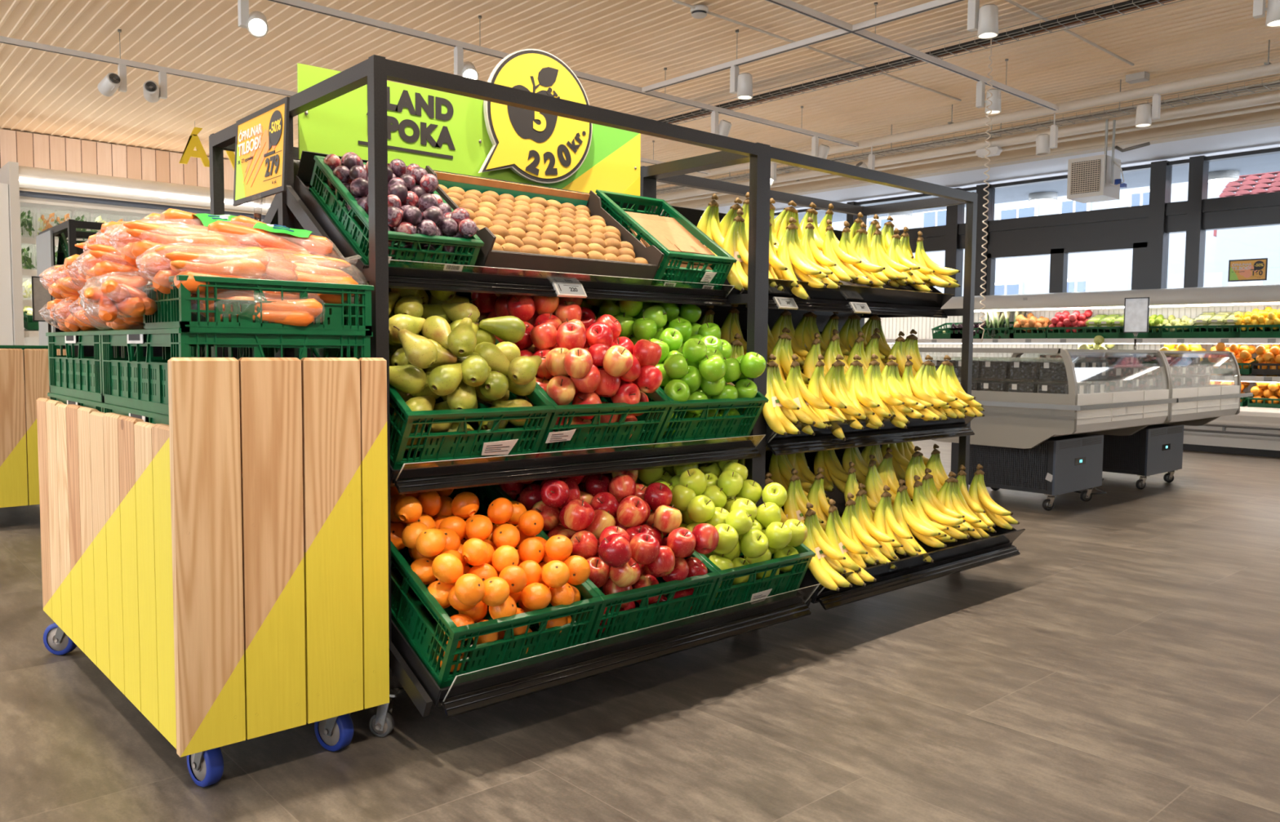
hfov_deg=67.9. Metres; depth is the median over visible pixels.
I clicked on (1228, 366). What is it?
orange
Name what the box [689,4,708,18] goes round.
smoke detector
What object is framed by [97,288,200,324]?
bag
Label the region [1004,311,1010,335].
leeks
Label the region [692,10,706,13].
vent
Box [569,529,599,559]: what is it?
apple
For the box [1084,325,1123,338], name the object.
crate
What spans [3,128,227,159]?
trim
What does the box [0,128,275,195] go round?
wall
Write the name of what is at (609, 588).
apple
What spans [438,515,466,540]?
clementine
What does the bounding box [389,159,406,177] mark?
plum
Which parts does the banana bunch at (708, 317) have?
crown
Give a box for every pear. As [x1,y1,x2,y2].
[388,291,400,315]
[388,311,395,319]
[388,314,425,343]
[389,333,418,346]
[389,344,402,354]
[389,353,392,366]
[389,364,426,394]
[389,387,415,408]
[391,288,418,297]
[391,347,411,365]
[391,411,424,450]
[393,325,437,368]
[394,296,424,317]
[405,395,435,427]
[406,372,439,399]
[418,289,428,304]
[421,303,451,324]
[421,315,451,350]
[424,364,442,373]
[425,400,452,432]
[427,338,462,368]
[427,363,462,395]
[428,293,476,304]
[429,289,456,301]
[440,395,477,408]
[441,302,479,323]
[445,355,499,372]
[445,422,474,449]
[446,380,476,409]
[447,313,476,356]
[449,319,479,335]
[461,351,489,386]
[473,342,510,375]
[475,315,525,342]
[475,328,495,345]
[475,386,494,401]
[476,390,509,407]
[478,406,508,430]
[479,371,508,399]
[484,399,532,426]
[496,342,520,361]
[504,374,536,395]
[507,355,546,385]
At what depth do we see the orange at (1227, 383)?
8.46 m
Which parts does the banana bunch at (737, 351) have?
crown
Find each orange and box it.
[1208,355,1217,362]
[1208,361,1218,368]
[1208,380,1215,384]
[1210,349,1219,358]
[1215,342,1226,351]
[1216,355,1227,362]
[1220,381,1232,385]
[1224,362,1231,368]
[1228,349,1238,355]
[1229,343,1238,351]
[1235,357,1243,366]
[1239,345,1248,352]
[1239,350,1249,359]
[1239,361,1248,368]
[1240,382,1244,391]
[1242,382,1249,387]
[1248,345,1255,354]
[1250,386,1261,395]
[1251,395,1262,403]
[1253,390,1263,397]
[1255,345,1266,355]
[1255,355,1265,363]
[1256,382,1269,387]
[1257,365,1267,368]
[1260,344,1271,349]
[1262,351,1274,361]
[1262,388,1274,398]
[1267,382,1279,391]
[1267,395,1279,404]
[1269,346,1279,355]
[1269,362,1279,369]
[1274,354,1279,363]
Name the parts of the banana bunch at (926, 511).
crown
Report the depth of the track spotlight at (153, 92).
6.74 m
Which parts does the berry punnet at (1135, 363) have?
clear lid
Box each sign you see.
[233,96,289,222]
[1227,257,1267,281]
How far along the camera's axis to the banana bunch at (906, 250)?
3.71 m
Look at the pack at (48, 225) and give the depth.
9.38 m
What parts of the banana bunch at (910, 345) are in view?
crown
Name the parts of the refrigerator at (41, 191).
panel, price rail, price rail, price rail, price rail, panel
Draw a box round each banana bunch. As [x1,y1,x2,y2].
[697,193,724,266]
[698,305,715,325]
[720,197,742,238]
[720,304,746,355]
[722,208,748,291]
[727,333,745,413]
[737,458,784,512]
[742,191,777,253]
[761,354,815,435]
[764,471,788,523]
[767,325,803,371]
[768,215,806,292]
[768,327,809,387]
[768,453,827,497]
[769,198,779,246]
[770,309,808,367]
[773,200,803,243]
[777,217,839,299]
[783,468,826,531]
[785,354,846,435]
[786,453,830,502]
[793,311,844,372]
[800,202,823,253]
[800,217,844,284]
[802,502,861,591]
[803,333,827,378]
[806,466,841,532]
[807,354,853,429]
[813,449,865,493]
[818,203,839,246]
[821,311,849,361]
[822,219,873,284]
[823,328,864,375]
[824,354,880,440]
[825,498,878,586]
[839,221,885,286]
[839,313,887,365]
[840,493,897,568]
[842,447,868,484]
[844,354,891,426]
[844,462,878,515]
[846,331,869,374]
[849,212,863,240]
[850,222,890,288]
[854,483,903,560]
[861,314,890,363]
[861,444,883,468]
[864,328,884,373]
[864,353,913,423]
[864,454,896,508]
[866,213,879,245]
[868,223,912,288]
[873,484,926,561]
[876,447,912,502]
[880,216,914,258]
[880,443,909,481]
[881,354,942,428]
[886,227,932,292]
[887,331,915,379]
[892,479,957,562]
[896,441,928,466]
[900,226,934,288]
[901,328,923,378]
[902,355,948,420]
[905,445,942,498]
[912,475,969,540]
[914,355,967,418]
[915,231,960,288]
[921,467,966,528]
[925,444,948,485]
[936,355,984,417]
[936,471,991,539]
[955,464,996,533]
[968,463,1019,529]
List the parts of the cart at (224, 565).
panel, panel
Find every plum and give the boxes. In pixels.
[324,154,341,171]
[327,178,335,190]
[333,165,350,183]
[335,182,353,201]
[341,151,357,165]
[343,153,363,169]
[346,195,361,214]
[348,165,368,180]
[350,177,368,196]
[357,196,368,215]
[365,161,368,173]
[387,165,393,182]
[387,183,408,202]
[387,195,401,208]
[387,206,401,227]
[388,177,406,188]
[388,226,398,244]
[388,242,395,258]
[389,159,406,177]
[395,222,416,242]
[397,208,405,223]
[400,173,415,191]
[400,204,409,210]
[400,244,417,261]
[401,191,418,206]
[402,205,422,225]
[404,163,420,174]
[404,225,417,244]
[410,167,427,184]
[410,186,426,198]
[416,219,436,235]
[417,193,437,211]
[417,244,435,262]
[419,173,438,193]
[422,207,442,225]
[426,205,443,217]
[430,226,442,246]
[431,194,443,204]
[437,202,452,213]
[437,217,457,235]
[441,244,455,257]
[442,212,452,218]
[448,227,467,238]
[450,208,470,227]
[458,218,476,237]
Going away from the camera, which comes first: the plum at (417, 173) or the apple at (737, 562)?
the plum at (417, 173)
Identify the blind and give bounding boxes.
[19,195,263,222]
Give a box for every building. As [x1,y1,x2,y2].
[817,174,1276,296]
[1213,171,1279,286]
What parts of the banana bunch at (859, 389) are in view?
crown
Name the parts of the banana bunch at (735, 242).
crown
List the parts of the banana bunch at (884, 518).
crown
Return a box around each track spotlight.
[97,63,127,96]
[142,71,167,102]
[237,0,268,37]
[453,45,478,79]
[711,111,731,136]
[729,65,752,99]
[770,163,776,186]
[811,136,829,159]
[856,146,875,181]
[967,0,998,39]
[975,80,1000,114]
[1035,113,1057,155]
[1135,93,1160,127]
[1253,0,1279,26]
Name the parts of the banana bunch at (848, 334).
crown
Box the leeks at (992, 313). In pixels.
[991,311,995,335]
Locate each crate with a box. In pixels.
[0,345,60,380]
[23,311,39,329]
[45,330,252,402]
[47,392,103,412]
[57,230,101,265]
[98,328,373,414]
[100,402,168,424]
[142,275,373,335]
[241,346,279,357]
[308,155,484,272]
[312,289,555,470]
[390,484,603,688]
[451,291,673,457]
[475,480,720,649]
[591,306,768,448]
[595,189,737,289]
[650,510,815,619]
[931,322,977,338]
[949,322,991,338]
[977,321,1026,338]
[1008,325,1049,338]
[1045,324,1090,338]
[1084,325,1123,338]
[1117,320,1169,337]
[1142,356,1158,363]
[1147,318,1197,337]
[1155,357,1208,366]
[1191,323,1250,337]
[1203,358,1258,374]
[1231,324,1279,337]
[1240,391,1248,406]
[1247,395,1279,408]
[1251,361,1279,375]
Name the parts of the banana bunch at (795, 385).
crown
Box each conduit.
[671,0,961,101]
[1004,0,1133,66]
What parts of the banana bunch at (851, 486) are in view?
crown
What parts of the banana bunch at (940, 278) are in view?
crown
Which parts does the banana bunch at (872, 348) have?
crown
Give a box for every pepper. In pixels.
[1168,315,1175,320]
[1170,320,1178,325]
[1174,323,1182,329]
[1181,315,1187,322]
[1182,322,1189,329]
[1188,319,1195,325]
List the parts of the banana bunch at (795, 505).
crown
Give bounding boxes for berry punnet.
[955,356,988,377]
[959,377,986,390]
[972,378,1000,380]
[980,378,1010,391]
[981,360,1010,378]
[993,382,1021,383]
[1000,379,1038,382]
[1008,379,1039,392]
[1009,360,1039,380]
[1015,381,1043,382]
[1021,382,1055,384]
[1037,382,1060,384]
[1038,379,1077,383]
[1038,380,1068,394]
[1039,361,1076,381]
[1040,353,1080,361]
[1051,380,1085,394]
[1057,353,1093,355]
[1057,361,1087,380]
[1066,379,1096,393]
[1073,353,1098,362]
[1073,361,1097,380]
[1077,377,1124,390]
[1079,361,1107,379]
[1079,379,1106,392]
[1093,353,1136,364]
[1106,365,1127,377]
[1106,388,1124,392]
[1107,364,1144,377]
[1113,387,1140,391]
[1119,376,1155,388]
[1120,364,1158,377]
[1120,377,1140,388]
[1122,386,1153,390]
[1135,363,1154,366]
[1136,355,1142,363]
[1146,364,1188,375]
[1147,366,1173,376]
[1149,376,1175,387]
[1158,355,1199,365]
[1171,375,1185,386]
[1172,386,1199,387]
[1173,364,1198,375]
[1173,374,1199,386]
[1179,364,1213,375]
[1192,374,1210,386]
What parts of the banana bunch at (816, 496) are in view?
crown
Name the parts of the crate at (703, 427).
panel, panel, panel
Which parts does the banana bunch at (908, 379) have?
crown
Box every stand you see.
[31,275,53,332]
[1123,297,1150,364]
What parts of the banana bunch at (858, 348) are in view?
crown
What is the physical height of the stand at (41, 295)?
1.196 m
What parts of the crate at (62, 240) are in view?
panel, panel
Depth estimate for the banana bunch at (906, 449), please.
3.80 m
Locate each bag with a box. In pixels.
[38,264,67,298]
[38,298,103,332]
[51,294,101,331]
[52,253,88,297]
[67,253,101,289]
[68,293,107,328]
[75,232,108,254]
[75,244,151,286]
[77,271,167,322]
[83,302,143,330]
[93,221,126,248]
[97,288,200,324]
[108,219,263,265]
[135,242,297,293]
[140,208,236,228]
[191,288,324,326]
[207,215,359,271]
[260,249,367,303]
[625,211,680,252]
[627,213,679,262]
[627,216,677,270]
[641,213,699,253]
[643,215,694,262]
[645,217,697,268]
[659,216,715,255]
[661,217,712,265]
[664,220,712,270]
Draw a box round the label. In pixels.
[751,594,765,602]
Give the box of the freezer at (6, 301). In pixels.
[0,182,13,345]
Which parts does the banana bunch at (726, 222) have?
crown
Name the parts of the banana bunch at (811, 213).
crown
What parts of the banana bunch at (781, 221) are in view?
crown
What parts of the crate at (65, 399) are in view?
panel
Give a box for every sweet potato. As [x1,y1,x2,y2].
[1013,323,1021,327]
[1015,314,1024,320]
[1020,317,1027,325]
[1023,323,1031,332]
[1026,312,1033,318]
[1028,318,1035,327]
[1034,322,1042,330]
[1035,318,1044,324]
[1041,322,1048,331]
[1043,317,1049,324]
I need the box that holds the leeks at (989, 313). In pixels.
[987,311,997,333]
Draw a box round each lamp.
[888,210,912,217]
[975,146,1002,157]
[1028,191,1057,202]
[1208,169,1239,182]
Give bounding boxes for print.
[208,215,231,222]
[237,155,253,164]
[273,224,293,231]
[484,444,507,453]
[549,434,568,441]
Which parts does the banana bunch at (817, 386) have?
crown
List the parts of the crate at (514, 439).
panel, panel, panel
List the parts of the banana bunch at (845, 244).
crown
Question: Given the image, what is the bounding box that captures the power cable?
[1073,478,1106,494]
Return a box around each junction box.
[1063,22,1084,29]
[1125,71,1149,84]
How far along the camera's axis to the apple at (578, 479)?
2.49 m
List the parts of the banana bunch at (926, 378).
crown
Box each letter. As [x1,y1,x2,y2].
[178,121,209,167]
[225,150,235,169]
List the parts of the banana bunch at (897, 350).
crown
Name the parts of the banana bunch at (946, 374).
crown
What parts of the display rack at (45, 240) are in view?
post, rail, post, rail, rail, rail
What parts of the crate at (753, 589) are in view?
panel, panel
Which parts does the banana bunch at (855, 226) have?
crown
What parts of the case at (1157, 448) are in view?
panel, plate, panel, rail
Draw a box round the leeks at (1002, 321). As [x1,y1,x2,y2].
[1000,311,1007,328]
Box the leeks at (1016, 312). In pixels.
[1013,311,1018,332]
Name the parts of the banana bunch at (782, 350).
crown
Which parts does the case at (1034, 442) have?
panel, plate, panel, rail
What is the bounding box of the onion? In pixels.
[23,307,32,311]
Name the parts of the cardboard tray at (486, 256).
panel, panel, panel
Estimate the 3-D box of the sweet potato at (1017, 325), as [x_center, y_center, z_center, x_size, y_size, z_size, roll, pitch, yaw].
[3.931,-0.881,9.908,0.068,0.073,0.084,-2,5,-38]
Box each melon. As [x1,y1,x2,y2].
[1078,343,1089,349]
[1093,335,1104,345]
[1093,343,1105,349]
[1097,346,1106,355]
[1105,343,1115,348]
[1159,346,1170,356]
[1164,343,1175,349]
[1168,348,1177,356]
[1177,343,1189,351]
[1187,350,1199,356]
[1189,343,1201,351]
[1199,347,1206,358]
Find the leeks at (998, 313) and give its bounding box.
[991,311,999,336]
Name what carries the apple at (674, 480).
on the apple at (670, 505)
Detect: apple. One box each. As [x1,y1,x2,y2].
[471,292,497,314]
[479,312,489,321]
[487,310,497,318]
[494,293,512,316]
[494,335,505,342]
[497,484,516,500]
[499,482,524,496]
[506,294,534,321]
[513,320,533,350]
[518,483,540,497]
[520,349,533,355]
[520,480,533,484]
[520,484,542,511]
[524,312,538,326]
[524,377,549,406]
[525,344,534,353]
[529,322,556,350]
[529,500,559,531]
[530,295,559,315]
[532,349,553,379]
[533,313,561,331]
[533,343,559,353]
[540,478,569,507]
[546,347,568,376]
[546,375,575,405]
[546,524,565,537]
[552,417,568,431]
[555,300,582,323]
[555,321,586,350]
[555,528,576,556]
[557,318,585,330]
[558,297,582,306]
[558,477,580,509]
[558,502,569,528]
[559,475,584,484]
[563,347,592,378]
[563,498,594,530]
[564,416,591,438]
[567,375,579,397]
[569,364,600,393]
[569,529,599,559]
[572,391,601,419]
[579,475,589,484]
[579,488,593,504]
[580,306,595,328]
[582,607,611,635]
[583,326,590,347]
[584,473,610,496]
[585,509,616,538]
[586,322,613,346]
[586,556,609,588]
[587,343,610,369]
[590,491,618,517]
[591,401,618,423]
[594,369,620,397]
[594,537,599,557]
[595,314,622,339]
[597,533,631,568]
[599,299,622,316]
[599,525,630,544]
[601,577,632,608]
[603,345,633,377]
[608,474,636,502]
[609,557,641,587]
[609,600,635,619]
[610,337,634,354]
[610,381,640,404]
[611,470,638,481]
[613,312,635,337]
[614,517,627,530]
[616,413,637,438]
[616,495,648,528]
[618,300,643,316]
[619,354,640,382]
[626,524,653,540]
[628,333,638,345]
[629,532,660,564]
[631,391,648,416]
[631,573,659,604]
[632,316,657,340]
[632,337,662,367]
[634,302,653,318]
[635,364,662,393]
[635,477,641,483]
[635,483,646,500]
[637,467,663,484]
[638,563,644,577]
[639,593,666,605]
[640,499,650,524]
[641,523,663,546]
[642,304,666,328]
[643,564,657,577]
[644,482,672,511]
[644,511,667,537]
[646,546,675,577]
[650,338,669,364]
[653,331,662,339]
[653,504,681,533]
[654,480,673,505]
[655,364,672,388]
[656,327,663,332]
[656,471,671,482]
[657,302,679,322]
[658,328,683,351]
[661,537,667,546]
[662,350,688,364]
[662,353,688,378]
[662,413,678,435]
[662,466,674,474]
[662,556,688,582]
[663,378,689,401]
[664,316,684,329]
[666,527,695,558]
[666,528,696,558]
[667,318,692,343]
[667,587,694,610]
[668,474,680,487]
[668,504,684,523]
[671,484,696,511]
[673,463,698,475]
[677,343,683,352]
[678,303,701,323]
[678,365,702,393]
[678,523,687,528]
[679,468,706,496]
[680,351,698,369]
[680,412,700,417]
[681,510,705,524]
[682,337,706,363]
[684,334,703,343]
[685,522,700,532]
[685,556,707,577]
[686,389,707,414]
[687,494,715,523]
[690,323,701,336]
[692,523,719,554]
[697,322,720,338]
[697,389,711,399]
[698,347,724,364]
[698,355,725,382]
[698,462,720,478]
[700,335,722,352]
[700,376,724,396]
[700,409,719,417]
[701,484,727,507]
[702,471,718,486]
[703,551,714,558]
[705,506,728,526]
[708,554,733,583]
[711,382,737,399]
[713,459,737,472]
[713,539,739,559]
[714,523,738,554]
[717,470,742,496]
[719,408,739,416]
[720,338,732,359]
[722,461,747,481]
[722,496,736,508]
[723,357,741,382]
[724,496,742,512]
[725,507,752,535]
[729,497,757,521]
[729,557,750,584]
[734,378,757,398]
[735,547,741,557]
[736,355,748,379]
[737,480,762,503]
[737,519,761,541]
[739,528,768,558]
[740,351,766,377]
[743,548,771,564]
[755,502,781,528]
[755,557,779,579]
[761,482,787,507]
[761,528,778,554]
[764,521,791,549]
[773,545,798,572]
[784,519,807,546]
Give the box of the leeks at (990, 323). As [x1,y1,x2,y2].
[985,320,991,337]
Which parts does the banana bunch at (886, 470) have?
crown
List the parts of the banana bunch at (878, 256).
crown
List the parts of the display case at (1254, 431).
panel, price rail, bumper rail, bumper rail, price rail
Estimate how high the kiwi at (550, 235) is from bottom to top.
0.048 m
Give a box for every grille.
[968,443,1048,490]
[1070,159,1100,194]
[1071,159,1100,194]
[1080,431,1140,471]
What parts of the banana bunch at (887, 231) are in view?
crown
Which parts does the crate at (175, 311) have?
panel, panel, panel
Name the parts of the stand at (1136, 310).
frame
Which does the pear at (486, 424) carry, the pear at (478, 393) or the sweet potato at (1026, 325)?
the pear at (478, 393)
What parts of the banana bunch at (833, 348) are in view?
crown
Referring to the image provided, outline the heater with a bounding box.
[1066,119,1150,203]
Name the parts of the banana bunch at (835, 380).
crown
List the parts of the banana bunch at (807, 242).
crown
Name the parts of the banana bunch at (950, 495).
crown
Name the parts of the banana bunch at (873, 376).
crown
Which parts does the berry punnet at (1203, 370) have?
clear lid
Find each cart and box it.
[0,348,66,507]
[36,357,389,786]
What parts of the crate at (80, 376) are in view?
panel, panel, panel, panel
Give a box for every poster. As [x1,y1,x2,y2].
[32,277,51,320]
[237,103,284,196]
[1124,297,1147,332]
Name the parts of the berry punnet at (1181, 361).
clear lid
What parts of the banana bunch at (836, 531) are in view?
crown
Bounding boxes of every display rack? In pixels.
[35,219,242,358]
[208,54,820,737]
[649,143,1025,609]
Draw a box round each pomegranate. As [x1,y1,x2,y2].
[1048,324,1056,330]
[1051,316,1058,324]
[1054,311,1062,318]
[1056,321,1064,327]
[1058,314,1066,321]
[1062,311,1070,316]
[1062,318,1071,325]
[1063,325,1070,332]
[1068,314,1076,321]
[1071,311,1079,318]
[1071,320,1078,325]
[1071,325,1079,332]
[1077,320,1084,326]
[1078,314,1085,320]
[1084,310,1092,317]
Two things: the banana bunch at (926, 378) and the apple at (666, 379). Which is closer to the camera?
the apple at (666, 379)
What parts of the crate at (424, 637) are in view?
panel, panel, panel, panel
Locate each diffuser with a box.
[891,215,911,217]
[1030,198,1055,202]
[1208,177,1237,182]
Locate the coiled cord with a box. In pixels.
[978,39,992,342]
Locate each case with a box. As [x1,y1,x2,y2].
[864,284,1279,457]
[918,347,1178,511]
[1016,350,1253,488]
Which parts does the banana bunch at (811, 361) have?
crown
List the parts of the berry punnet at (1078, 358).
clear lid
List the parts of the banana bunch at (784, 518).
crown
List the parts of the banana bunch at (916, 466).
crown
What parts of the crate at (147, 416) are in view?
panel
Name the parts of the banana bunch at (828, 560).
crown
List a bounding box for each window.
[773,146,1279,297]
[986,231,1147,295]
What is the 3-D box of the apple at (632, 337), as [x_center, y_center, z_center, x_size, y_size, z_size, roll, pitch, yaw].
[-0.006,-0.194,2.785,0.077,0.078,0.075,0,4,-1]
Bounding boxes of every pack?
[20,209,37,233]
[20,215,32,236]
[21,246,35,269]
[21,248,31,269]
[22,280,31,297]
[37,217,50,235]
[40,213,55,231]
[54,217,66,238]
[56,213,70,223]
[75,214,86,231]
[93,213,106,231]
[1085,319,1100,324]
[1087,324,1100,326]
[1089,316,1104,319]
[1093,314,1108,318]
[1098,319,1113,324]
[1099,324,1114,326]
[1102,316,1117,319]
[1106,314,1121,318]
[1111,319,1124,324]
[1191,317,1209,323]
[1193,322,1209,325]
[1198,315,1213,319]
[1201,311,1216,316]
[1208,317,1225,323]
[1208,322,1225,328]
[1211,315,1228,319]
[1216,311,1231,316]
[1223,317,1237,322]
[1225,322,1235,324]
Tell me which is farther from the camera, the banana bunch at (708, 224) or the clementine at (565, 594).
the banana bunch at (708, 224)
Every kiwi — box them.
[438,184,448,193]
[446,191,464,201]
[448,186,466,195]
[449,196,462,206]
[458,202,479,212]
[461,198,479,207]
[462,193,482,203]
[464,208,475,220]
[465,189,482,197]
[472,216,493,227]
[474,210,494,221]
[476,225,485,229]
[478,201,497,211]
[478,206,495,216]
[480,195,498,204]
[481,191,499,201]
[488,225,509,238]
[491,219,511,229]
[492,242,503,250]
[493,208,514,217]
[493,213,511,223]
[493,234,505,245]
[494,202,515,211]
[497,199,515,207]
[499,193,515,202]
[501,243,521,252]
[503,235,524,248]
[507,227,526,239]
[508,221,526,232]
[510,216,528,226]
[511,209,529,219]
[513,204,531,214]
[514,200,531,208]
[515,195,531,204]
[520,244,539,253]
[521,236,542,248]
[525,224,543,235]
[525,231,542,240]
[526,217,544,228]
[528,212,545,222]
[529,203,546,210]
[530,196,548,208]
[530,207,546,217]
[537,247,556,255]
[539,239,558,251]
[540,231,559,244]
[542,218,559,227]
[542,224,559,235]
[543,208,561,218]
[544,214,561,222]
[545,206,559,213]
[546,200,563,209]
[555,248,572,257]
[556,242,573,253]
[558,226,576,237]
[558,234,575,246]
[559,207,576,216]
[559,221,576,231]
[560,211,576,219]
[560,217,576,225]
[561,202,576,211]
[572,243,590,254]
[572,251,587,258]
[573,223,591,233]
[573,235,591,245]
[574,209,590,217]
[574,213,590,221]
[574,217,591,227]
[574,228,591,238]
[575,204,591,214]
[586,250,605,260]
[587,243,606,255]
[589,215,605,223]
[589,224,605,233]
[589,237,605,248]
[590,219,606,227]
[590,231,605,239]
[603,231,621,242]
[604,226,620,237]
[604,237,621,249]
[604,246,620,257]
[604,253,618,261]
[617,254,635,262]
[618,247,635,258]
[620,241,633,250]
[634,257,648,263]
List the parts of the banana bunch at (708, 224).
crown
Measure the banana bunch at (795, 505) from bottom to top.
0.244 m
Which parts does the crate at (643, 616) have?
panel, panel, panel, panel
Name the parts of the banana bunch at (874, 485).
crown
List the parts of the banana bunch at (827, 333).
crown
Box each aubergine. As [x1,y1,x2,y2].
[951,323,956,333]
[976,324,984,333]
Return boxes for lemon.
[1234,311,1242,318]
[1234,317,1242,324]
[1240,323,1246,330]
[1244,311,1252,317]
[1244,316,1251,324]
[1250,313,1259,319]
[1250,319,1258,324]
[1251,308,1259,314]
[1257,315,1265,323]
[1259,311,1268,317]
[1264,306,1272,311]
[1264,318,1273,324]
[1267,312,1275,319]
[1269,309,1276,315]
[1273,318,1279,324]
[1275,309,1279,317]
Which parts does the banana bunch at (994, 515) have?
crown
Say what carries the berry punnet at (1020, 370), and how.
on the berry punnet at (1022, 388)
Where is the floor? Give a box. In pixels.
[0,439,1279,821]
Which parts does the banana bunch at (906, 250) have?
crown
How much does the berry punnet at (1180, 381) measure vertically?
0.062 m
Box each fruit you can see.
[1142,355,1147,361]
[1151,356,1157,361]
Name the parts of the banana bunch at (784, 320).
crown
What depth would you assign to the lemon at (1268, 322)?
8.20 m
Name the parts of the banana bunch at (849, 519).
crown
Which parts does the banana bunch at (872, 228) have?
crown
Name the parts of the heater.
casing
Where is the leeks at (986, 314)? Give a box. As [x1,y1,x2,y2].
[983,311,990,336]
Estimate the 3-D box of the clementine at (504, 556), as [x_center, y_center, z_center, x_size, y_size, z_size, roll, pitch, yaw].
[-0.298,0.328,2.107,0.056,0.063,0.062,2,4,26]
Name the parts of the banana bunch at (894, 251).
crown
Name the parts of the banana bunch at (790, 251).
crown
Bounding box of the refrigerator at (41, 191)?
[0,161,275,345]
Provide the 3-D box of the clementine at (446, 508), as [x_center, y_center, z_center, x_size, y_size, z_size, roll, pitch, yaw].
[-0.473,0.235,2.285,0.062,0.060,0.060,0,4,-4]
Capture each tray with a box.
[55,252,66,270]
[58,330,242,358]
[274,348,279,357]
[275,160,299,224]
[293,150,731,306]
[306,347,760,494]
[391,480,811,717]
[425,165,663,284]
[661,205,947,318]
[720,328,974,455]
[737,444,1020,609]
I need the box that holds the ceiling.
[0,0,1279,189]
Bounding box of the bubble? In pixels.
[478,48,592,183]
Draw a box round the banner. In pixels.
[297,63,640,195]
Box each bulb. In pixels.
[109,73,119,83]
[145,81,156,91]
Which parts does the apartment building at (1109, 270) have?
pane, pane, pane, pane, pane, pane, pane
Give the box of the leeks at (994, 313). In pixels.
[993,309,1000,337]
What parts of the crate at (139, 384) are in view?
panel, panel, panel, panel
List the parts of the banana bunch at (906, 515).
crown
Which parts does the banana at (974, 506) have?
crown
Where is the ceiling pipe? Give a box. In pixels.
[666,104,1279,204]
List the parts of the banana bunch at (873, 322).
crown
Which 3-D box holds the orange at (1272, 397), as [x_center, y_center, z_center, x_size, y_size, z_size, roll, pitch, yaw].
[5.490,-0.087,8.245,0.083,0.087,0.085,2,4,25]
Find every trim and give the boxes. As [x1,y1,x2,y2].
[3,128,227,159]
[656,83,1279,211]
[660,118,1279,215]
[702,125,1279,213]
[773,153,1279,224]
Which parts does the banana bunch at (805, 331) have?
crown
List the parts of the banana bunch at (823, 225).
crown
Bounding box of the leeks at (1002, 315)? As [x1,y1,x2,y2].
[991,311,1004,338]
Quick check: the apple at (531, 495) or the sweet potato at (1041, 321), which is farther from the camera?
the sweet potato at (1041, 321)
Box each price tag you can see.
[551,281,586,297]
[773,297,798,309]
[848,302,871,313]
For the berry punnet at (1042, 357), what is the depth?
6.46 m
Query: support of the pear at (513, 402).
in the crate at (514, 439)
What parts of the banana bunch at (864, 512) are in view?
crown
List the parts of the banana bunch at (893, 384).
crown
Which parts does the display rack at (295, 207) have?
post, rail, rail, sloping arm, post, sloping arm, rail, shelf arm, post, rail, sloping arm, panel, rail, post, rail, shelf arm, post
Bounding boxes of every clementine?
[390,486,406,497]
[390,493,404,522]
[390,522,405,551]
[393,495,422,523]
[397,521,406,526]
[401,522,428,548]
[405,492,421,498]
[406,513,435,528]
[408,547,413,559]
[410,557,436,584]
[411,548,436,560]
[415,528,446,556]
[417,490,441,516]
[427,580,453,608]
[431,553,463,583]
[432,496,453,518]
[433,516,445,528]
[435,488,453,496]
[436,527,460,555]
[436,640,464,672]
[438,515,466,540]
[440,550,465,568]
[444,613,474,642]
[448,586,476,611]
[450,491,479,519]
[453,565,471,586]
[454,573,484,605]
[457,543,470,566]
[457,600,487,622]
[460,539,466,544]
[462,537,488,565]
[464,514,479,540]
[465,515,492,541]
[467,563,497,581]
[472,619,498,644]
[481,576,510,606]
[483,539,497,551]
[484,541,494,564]
[486,524,497,541]
[487,497,513,524]
[488,595,516,619]
[491,545,519,572]
[492,523,519,548]
[497,630,504,639]
[498,564,527,593]
[504,607,527,635]
[506,501,526,524]
[509,591,521,603]
[511,627,532,653]
[515,524,535,548]
[516,549,522,566]
[518,510,543,536]
[518,537,544,563]
[518,560,542,586]
[518,598,533,612]
[520,582,551,610]
[530,536,546,561]
[538,561,545,567]
[538,606,568,633]
[539,564,549,587]
[541,560,569,587]
[542,544,565,564]
[545,534,573,560]
[548,582,575,606]
[563,555,590,585]
[566,615,571,623]
[570,585,580,601]
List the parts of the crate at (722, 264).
panel, panel, panel, panel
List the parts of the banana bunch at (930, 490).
crown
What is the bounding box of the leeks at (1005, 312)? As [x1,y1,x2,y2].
[1004,311,1009,337]
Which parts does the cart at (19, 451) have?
panel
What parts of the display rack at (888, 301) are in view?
post, rail, shelf arm, rail, post, panel, sloping arm, post, rail, shelf arm, rail, post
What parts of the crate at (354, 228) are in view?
panel, panel, panel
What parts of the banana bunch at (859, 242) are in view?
crown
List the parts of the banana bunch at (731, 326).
crown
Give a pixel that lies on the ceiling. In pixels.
(628, 42)
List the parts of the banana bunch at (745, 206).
crown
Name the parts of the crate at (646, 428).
panel, panel, panel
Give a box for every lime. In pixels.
[1149,321,1155,325]
[1154,318,1160,324]
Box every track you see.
[0,29,710,173]
[267,0,858,146]
[641,0,964,93]
[653,0,1184,124]
[656,40,1279,185]
[656,74,1279,194]
[656,89,1279,200]
[764,0,1058,111]
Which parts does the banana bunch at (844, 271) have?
crown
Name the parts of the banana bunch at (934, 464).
crown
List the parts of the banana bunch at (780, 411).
crown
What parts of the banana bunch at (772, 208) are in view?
crown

